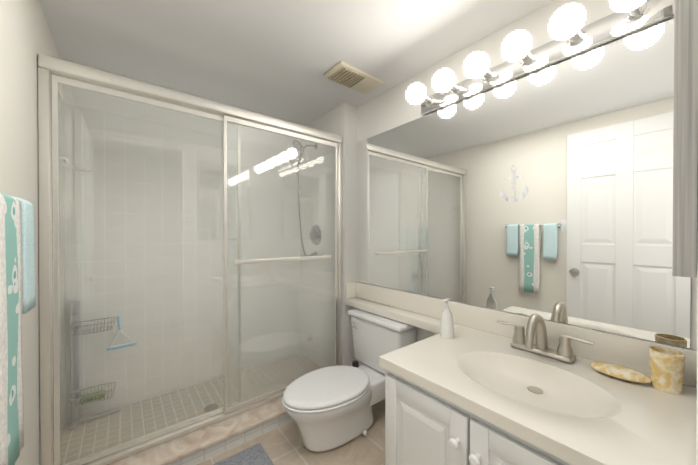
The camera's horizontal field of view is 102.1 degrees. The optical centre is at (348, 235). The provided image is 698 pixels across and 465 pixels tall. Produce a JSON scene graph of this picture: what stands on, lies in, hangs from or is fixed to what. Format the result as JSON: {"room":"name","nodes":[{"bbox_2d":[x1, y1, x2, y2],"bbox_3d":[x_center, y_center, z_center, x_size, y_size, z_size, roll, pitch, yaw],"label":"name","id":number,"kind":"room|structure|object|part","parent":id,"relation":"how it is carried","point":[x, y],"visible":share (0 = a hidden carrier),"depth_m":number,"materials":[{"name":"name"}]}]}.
{"room":"bathroom","nodes":[
{"label":"bathroom","id":0,"kind":"room"},
{"bbox_2d":[0,0,62,464],"bbox_3d":[-0.817,0.086,0.464,0.100,2.340,3.600,0,0,-39],"label":"wall","id":1,"kind":"structure","parent":0,"point":[26,38],"depth_m":1.11,"materials":[{"name":"white paint"}]},
{"bbox_2d":[0,193,35,464],"bbox_3d":[-0.906,0.246,0.717,0.076,0.726,0.527,0,0,-39],"label":"towel rail","id":2,"kind":"object","parent":1,"relation":"attached to","point":[17,270],"visible":1,"depth_m":0.75,"materials":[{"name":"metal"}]},
{"bbox_2d":[0,193,23,464],"bbox_3d":[-0.900,0.249,0.728,0.045,0.719,0.194,0,0,-39],"label":"towel","id":3,"kind":"object","parent":2,"relation":"hanging from","point":[11,207],"depth_m":0.73,"materials":[{"name":"fabric"}]},
{"bbox_2d":[11,196,35,313],"bbox_3d":[-1.004,0.057,0.857,0.053,0.343,0.124,0,0,-39],"label":"towel","id":4,"kind":"object","parent":2,"relation":"hanging from","point":[26,207],"depth_m":0.85,"materials":[{"name":"teal fabric"}]},
{"bbox_2d":[38,67,52,464],"bbox_3d":[-1.401,0.197,1.304,0.035,1.913,0.054,0,0,-39],"label":"jamb","id":5,"kind":"object","parent":1,"relation":"attached to","point":[45,262],"visible":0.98,"depth_m":1.28,"materials":[{"name":"white metal"}]},
{"bbox_2d":[51,75,65,463],"bbox_3d":[-1.637,0.179,1.572,0.006,2.060,0.634,0,0,-39],"label":"door frame","id":6,"kind":"structure","parent":1,"relation":"attached to","point":[62,290],"depth_m":1.71,"materials":[{"name":"silver metal"}]},
{"bbox_2d":[58,157,92,171],"bbox_3d":[-1.352,-0.352,1.397,0.124,0.057,0.045,0,0,-39],"label":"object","id":7,"kind":"object","parent":1,"relation":"attached to","point":[68,164],"visible":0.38,"depth_m":1.36,"materials":[{"name":"silver metal"}]},
{"bbox_2d":[57,76,237,124],"bbox_3d":[-1.055,-0.741,1.593,0.827,0.030,0.016,0,0,-39],"label":"rail","id":8,"kind":"object","parent":1,"relation":"attached to","point":[105,90],"visible":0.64,"depth_m":1.51,"materials":[{"name":"white metal"}]},
{"bbox_2d":[38,53,341,464],"bbox_3d":[-0.744,0.161,1.829,1.716,1.978,0.072,0,0,-39],"label":"shower door","id":9,"kind":"object","parent":1,"relation":"attached to","point":[55,66],"visible":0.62,"depth_m":1.70,"materials":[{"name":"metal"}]},
{"bbox_3d":[-1.055,0.183,1.598,0.839,1.855,0.006,0,0,-39],"label":"shower door glass","id":10,"kind":"part","parent":9,"relation":"part of","materials":[{"name":"clear glass"}]},
{"bbox_3d":[-0.444,0.180,2.055,0.859,1.855,0.006,0,0,-39],"label":"shower door glass","id":11,"kind":"part","parent":9,"relation":"part of","materials":[{"name":"clear glass"}]},
{"bbox_2d":[234,254,330,264],"bbox_3d":[-0.444,0.166,2.014,0.740,0.036,0.048,0,0,-39],"label":"towel bar","id":12,"kind":"object","parent":9,"relation":"attached to","point":[253,261],"visible":0.98,"depth_m":1.95,"materials":[{"name":"white metal"}]},
{"bbox_2d":[107,397,286,464],"bbox_3d":[-0.700,1.162,1.779,1.720,0.021,0.229,0,0,-39],"label":"sill","id":13,"kind":"structure","parent":1,"relation":"attached to","point":[176,449],"depth_m":1.62,"materials":[{"name":"stone"}]},
{"bbox_2d":[168,413,292,464],"bbox_3d":[-0.701,1.210,1.781,1.720,0.075,0.210,0,0,-39],"label":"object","id":14,"kind":"structure","parent":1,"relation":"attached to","point":[203,455],"depth_m":1.66,"materials":[{"name":"tile"}]},
{"bbox_2d":[63,85,299,151],"bbox_3d":[-1.149,0.074,2.441,2.055,2.340,0.100,0,0,-39],"label":"wall","id":15,"kind":"structure","parent":0,"point":[139,113],"depth_m":2.14,"materials":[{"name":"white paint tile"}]},
{"bbox_2d":[64,104,299,421],"bbox_3d":[-1.168,0.174,2.358,1.720,2.060,0.006,0,0,-39],"label":"wall tile","id":16,"kind":"structure","parent":15,"relation":"attached to","point":[192,179],"depth_m":2.15,"materials":[{"name":"white tile"}]},
{"bbox_2d":[197,399,384,464],"bbox_3d":[-0.054,1.277,1.082,2.055,0.050,3.600,0,0,-39],"label":"floor","id":17,"kind":"structure","parent":0,"point":[282,445],"depth_m":1.65,"materials":[{"name":"tile"}]},
{"bbox_2d":[53,353,320,464],"bbox_3d":[-0.968,1.226,2.115,1.720,0.040,0.645,0,0,-39],"label":"shower floor","id":18,"kind":"structure","parent":17,"relation":"on","point":[177,405],"depth_m":1.96,"materials":[{"name":"tile"}]},
{"bbox_2d":[69,300,136,429],"bbox_3d":[-1.608,0.809,1.855,0.340,0.794,0.158,0,0,-39],"label":"shower caddy","id":19,"kind":"object","parent":18,"relation":"on","point":[73,391],"depth_m":1.80,"materials":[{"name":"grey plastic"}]},
{"bbox_2d":[70,382,115,407],"bbox_3d":[-1.637,1.020,1.812,0.216,0.060,0.127,0,0,-39],"label":"basket","id":20,"kind":"object","parent":19,"relation":"on","point":[73,391],"depth_m":1.80,"materials":[{"name":"silver metal"}]},
{"bbox_2d":[70,317,115,335],"bbox_3d":[-1.637,0.580,1.810,0.216,0.060,0.127,0,0,-39],"label":"basket","id":21,"kind":"object","parent":19,"relation":"on","point":[78,323],"depth_m":1.80,"materials":[{"name":"silver metal"}]},
{"bbox_3d":[-1.558,0.696,1.937,0.144,0.109,0.026,0,0,-39],"label":"frame","id":22,"kind":"part","parent":19,"relation":"part of","materials":[{"name":"white plastic"}]},
{"bbox_3d":[-1.556,0.757,1.933,0.160,0.016,0.012,0,0,-39],"label":"blade","id":23,"kind":"part","parent":19,"relation":"part of","materials":[{"name":"blue plastic"}]},
{"bbox_2d":[204,404,217,411],"bbox_3d":[-0.967,1.205,1.978,0.090,0.003,0.090,0,0,-39],"label":"drain","id":24,"kind":"object","parent":18,"relation":"on","point":[212,407],"depth_m":1.98,"materials":[{"name":"silver metal"}]},
{"bbox_2d":[213,443,273,464],"bbox_3d":[-0.626,1.239,1.295,0.630,0.021,0.487,0,0,-39],"label":"bath mat","id":25,"kind":"object","parent":17,"relation":"on","point":[255,454],"visible":1,"depth_m":1.56,"materials":[{"name":"grey fabric"}]},
{"bbox_2d":[282,308,415,451],"bbox_3d":[-0.026,0.911,1.833,0.858,0.671,0.534,0,0,-39],"label":"toilet","id":26,"kind":"object","parent":17,"relation":"on","point":[328,408],"visible":0.94,"depth_m":1.74,"materials":[{"name":"white ceramic"}]},
{"bbox_3d":[-0.130,0.920,1.750,0.581,0.028,0.408,0,0,-39],"label":"seat lid","id":27,"kind":"part","parent":26,"relation":"part of","materials":[{"name":"white plastic"}]},
{"bbox_3d":[-0.108,1.100,1.768,0.630,0.294,0.404,0,0,-39],"label":"bowl","id":28,"kind":"part","parent":26,"relation":"part of","materials":[{"name":"white ceramic"}]},
{"bbox_3d":[0.230,0.592,2.037,0.202,0.035,0.534,0,0,-39],"label":"tank lid","id":29,"kind":"part","parent":26,"relation":"part of","materials":[{"name":"white ceramic"}]},
{"bbox_3d":[0.235,0.783,2.041,0.186,0.346,0.506,0,0,-39],"label":"tank","id":30,"kind":"part","parent":26,"relation":"part of","materials":[{"name":"white ceramic"}]},
{"bbox_2d":[385,374,552,464],"bbox_3d":[0.658,0.924,1.094,0.722,0.654,0.830,0,0,-39],"label":"bathroom vanity","id":31,"kind":"object","parent":17,"relation":"on","point":[419,430],"depth_m":1.01,"materials":[{"name":"white paint"}]},
{"bbox_3d":[0.276,0.857,1.069,0.020,0.530,0.366,0,0,-39],"label":"door","id":32,"kind":"part","parent":31,"relation":"part of","materials":[{"name":"white paint"}]},
{"bbox_3d":[0.349,0.683,0.931,0.038,0.036,0.036,0,0,-39],"label":"knob","id":33,"kind":"part","parent":31,"relation":"part of","materials":[{"name":"white plastic"}]},
{"bbox_3d":[0.393,0.693,0.876,0.038,0.036,0.036,0,0,-39],"label":"knob","id":34,"kind":"part","parent":31,"relation":"part of","materials":[{"name":"white plastic"}]},
{"bbox_3d":[0.527,0.859,0.756,0.020,0.530,0.417,0,0,-39],"label":"door","id":35,"kind":"part","parent":31,"relation":"part of","materials":[{"name":"white paint"}]},
{"bbox_2d":[379,326,696,464],"bbox_3d":[0.670,0.562,1.100,0.693,0.081,0.865,0,0,-39],"label":"countertop","id":36,"kind":"structure","parent":31,"relation":"on","point":[574,413],"depth_m":0.93,"materials":[{"name":"beige stone"}]},
{"bbox_2d":[440,298,453,338],"bbox_3d":[0.504,0.421,1.454,0.069,0.196,0.068,0,0,-39],"label":"soap dispenser","id":37,"kind":"object","parent":36,"relation":"on","point":[446,327],"visible":1,"depth_m":1.43,"materials":[{"name":"white ceramic"}]},
{"bbox_2d":[497,313,593,362],"bbox_3d":[0.805,0.426,1.215,0.194,0.188,0.367,0,0,-39],"label":"faucet","id":38,"kind":"object","parent":36,"relation":"on","point":[536,325],"visible":1,"depth_m":1.20,"materials":[{"name":"silver metal"}]},
{"bbox_3d":[0.762,0.421,1.353,0.033,0.013,0.098,0,0,-39],"label":"lever","id":39,"kind":"part","parent":38,"relation":"part of","materials":[{"name":"silver metal"}]},
{"bbox_3d":[0.804,0.417,1.214,0.190,0.170,0.047,0,0,-39],"label":"spout","id":40,"kind":"part","parent":38,"relation":"part of","materials":[{"name":"silver metal"}]},
{"bbox_3d":[0.931,0.422,1.143,0.033,0.013,0.098,0,0,-39],"label":"lever","id":41,"kind":"part","parent":38,"relation":"part of","materials":[{"name":"silver metal"}]},
{"bbox_2d":[590,361,651,382],"bbox_3d":[1.000,0.502,1.045,0.100,0.038,0.170,0,0,-39],"label":"soap dish","id":42,"kind":"object","parent":36,"relation":"on","point":[620,372],"visible":0.98,"depth_m":1.02,"materials":[{"name":"yellow plastic"}]},
{"bbox_2d":[649,346,684,394],"bbox_3d":[1.084,0.457,0.964,0.084,0.130,0.084,0,0,-39],"label":"tumbler","id":43,"kind":"object","parent":36,"relation":"on","point":[667,365],"visible":0.98,"depth_m":0.94,"materials":[{"name":"cream and amber mottled ceramic"}]},
{"bbox_2d":[39,0,552,125],"bbox_3d":[-0.308,-1.120,1.384,2.055,0.060,2.790,0,0,-39],"label":"ceiling","id":44,"kind":"structure","parent":0,"point":[279,59],"depth_m":1.57,"materials":[{"name":"white paint"}]},
{"bbox_2d":[324,61,383,93],"bbox_3d":[0.037,-1.078,1.949,0.380,0.030,0.200,0,0,-39],"label":"ceiling vent","id":45,"kind":"object","parent":44,"relation":"in","point":[349,76],"visible":0.98,"depth_m":1.91,"materials":[{"name":"beige plastic"}]},
{"bbox_2d":[300,102,356,365],"bbox_3d":[-0.215,0.072,2.651,0.135,2.340,0.740,0,0,-39],"label":"wall","id":46,"kind":"structure","parent":0,"point":[341,119],"depth_m":2.35,"materials":[{"name":"white paint"}]},
{"bbox_2d":[227,116,335,146],"bbox_3d":[-0.444,-0.744,2.050,0.847,0.030,0.016,0,0,-39],"label":"shower door frame","id":47,"kind":"object","parent":46,"relation":"attached to","point":[270,129],"visible":1,"depth_m":1.99,"materials":[{"name":"white metal"}]},
{"bbox_2d":[300,144,334,367],"bbox_3d":[-0.299,0.172,2.644,0.006,2.060,0.634,0,0,-39],"label":"wall tile","id":48,"kind":"structure","parent":46,"relation":"attached to","point":[310,251],"depth_m":2.62,"materials":[{"name":"white tile"}]},
{"bbox_2d":[292,140,320,255],"bbox_3d":[-0.402,-0.335,2.576,0.233,1.065,0.190,0,0,-39],"label":"shower head","id":49,"kind":"object","parent":48,"relation":"attached to","point":[313,227],"depth_m":2.53},
{"bbox_2d":[338,143,341,365],"bbox_3d":[-0.089,0.191,2.355,0.035,1.913,0.054,0,0,-39],"label":"jamb","id":50,"kind":"object","parent":46,"relation":"attached to","point":[339,253],"visible":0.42,"depth_m":2.33,"materials":[{"name":"white metal"}]},
{"bbox_2d":[357,0,697,375],"bbox_3d":[0.455,0.076,2.002,0.100,2.340,2.790,0,0,-39],"label":"wall","id":51,"kind":"structure","parent":0,"point":[391,108],"depth_m":1.59,"materials":[{"name":"white paint"}]},
{"bbox_2d":[357,18,690,347],"bbox_3d":[0.632,-0.198,1.692,0.006,1.177,1.808,0,0,-39],"label":"mirror panel","id":52,"kind":"object","parent":51,"relation":"attached to","point":[546,193],"visible":0.79,"depth_m":1.32,"materials":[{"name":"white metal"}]},
{"bbox_2d":[353,282,696,385],"bbox_3d":[0.632,0.455,1.685,0.021,0.124,1.826,0,0,-39],"label":"backsplash","id":53,"kind":"structure","parent":51,"relation":"attached to","point":[633,353],"depth_m":1.30,"materials":[{"name":"beige stone"}]},
{"bbox_2d":[407,0,673,115],"bbox_3d":[0.742,-0.851,1.368,0.220,0.122,1.090,0,0,-39],"label":"sconce","id":54,"kind":"object","parent":51,"relation":"attached to","point":[570,34],"visible":0.98,"depth_m":1.25,"materials":[{"name":"white glass"}]},
{"bbox_3d":[0.406,-0.857,1.703,0.114,0.114,0.114,0,0,-39],"label":"bulb","id":55,"kind":"part","parent":54,"relation":"part of","materials":[{"name":"white glass"}]},
{"bbox_2d":[421,93,434,106],"bbox_3d":[0.478,-0.857,1.761,0.100,0.068,0.068,0,0,-39],"label":"socket","id":56,"kind":"object","parent":54,"relation":"attached to","point":[429,100],"depth_m":1.76,"materials":[{"name":"silver metal"}]},
{"bbox_3d":[0.521,-0.856,1.559,0.114,0.114,0.114,0,0,-39],"label":"bulb","id":57,"kind":"part","parent":54,"relation":"part of","materials":[{"name":"white glass"}]},
{"bbox_2d":[448,81,462,95],"bbox_3d":[0.593,-0.856,1.617,0.100,0.068,0.068,0,0,-39],"label":"socket","id":58,"kind":"object","parent":54,"relation":"attached to","point":[456,89],"depth_m":1.62,"materials":[{"name":"silver metal"}]},
{"bbox_3d":[0.637,-0.855,1.415,0.114,0.114,0.114,0,0,-39],"label":"bulb","id":59,"kind":"part","parent":54,"relation":"part of","materials":[{"name":"white glass"}]},
{"bbox_2d":[480,67,495,81],"bbox_3d":[0.709,-0.856,1.472,0.100,0.068,0.068,0,0,-39],"label":"socket","id":60,"kind":"object","parent":54,"relation":"attached to","point":[489,75],"depth_m":1.48,"materials":[{"name":"silver metal"}]},
{"bbox_3d":[0.753,-0.854,1.270,0.114,0.114,0.114,0,0,-39],"label":"bulb","id":61,"kind":"part","parent":54,"relation":"part of","materials":[{"name":"white glass"}]},
{"bbox_2d":[519,49,535,65],"bbox_3d":[0.825,-0.855,1.328,0.100,0.068,0.068,0,0,-39],"label":"socket","id":62,"kind":"object","parent":54,"relation":"attached to","point":[529,59],"depth_m":1.34,"materials":[{"name":"silver metal"}]},
{"bbox_3d":[0.869,-0.854,1.126,0.114,0.114,0.114,0,0,-39],"label":"bulb","id":63,"kind":"part","parent":54,"relation":"part of","materials":[{"name":"white glass"}]},
{"bbox_2d":[566,28,586,45],"bbox_3d":[0.940,-0.854,1.183,0.100,0.068,0.068,0,0,-39],"label":"socket","id":64,"kind":"object","parent":54,"relation":"attached to","point":[579,38],"depth_m":1.19,"materials":[{"name":"silver metal"}]},
{"bbox_3d":[0.984,-0.853,0.982,0.114,0.114,0.114,0,0,-39],"label":"bulb","id":65,"kind":"part","parent":54,"relation":"part of","materials":[{"name":"white glass"}]},
{"bbox_2d":[625,0,650,20],"bbox_3d":[1.056,-0.853,1.039,0.100,0.068,0.068,0,0,-39],"label":"socket","id":66,"kind":"object","parent":54,"relation":"attached to","point":[642,12],"depth_m":1.05,"materials":[{"name":"silver metal"}]},
{"bbox_2d":[696,285,697,464],"bbox_3d":[0.902,0.084,0.649,1.095,2.340,0.120,0,0,-39],"label":"wall","id":67,"kind":"structure","parent":0,"point":[697,388],"depth_m":0.35,"materials":[{"name":"white paint"}]},
{"bbox_2d":[672,0,697,277],"bbox_3d":[0.779,-0.421,0.644,0.620,0.970,0.026,0,0,-39],"label":"medicine cabinet mirror","id":68,"kind":"object","parent":67,"relation":"attached to","point":[685,189],"visible":1,"depth_m":0.45,"materials":[{"name":"metal"}]},
{"bbox_3d":[0.771,-0.421,0.653,0.580,0.930,0.001,0,0,-39],"label":"glass","id":69,"kind":"part","parent":68,"relation":"part of","materials":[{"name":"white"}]}
]}

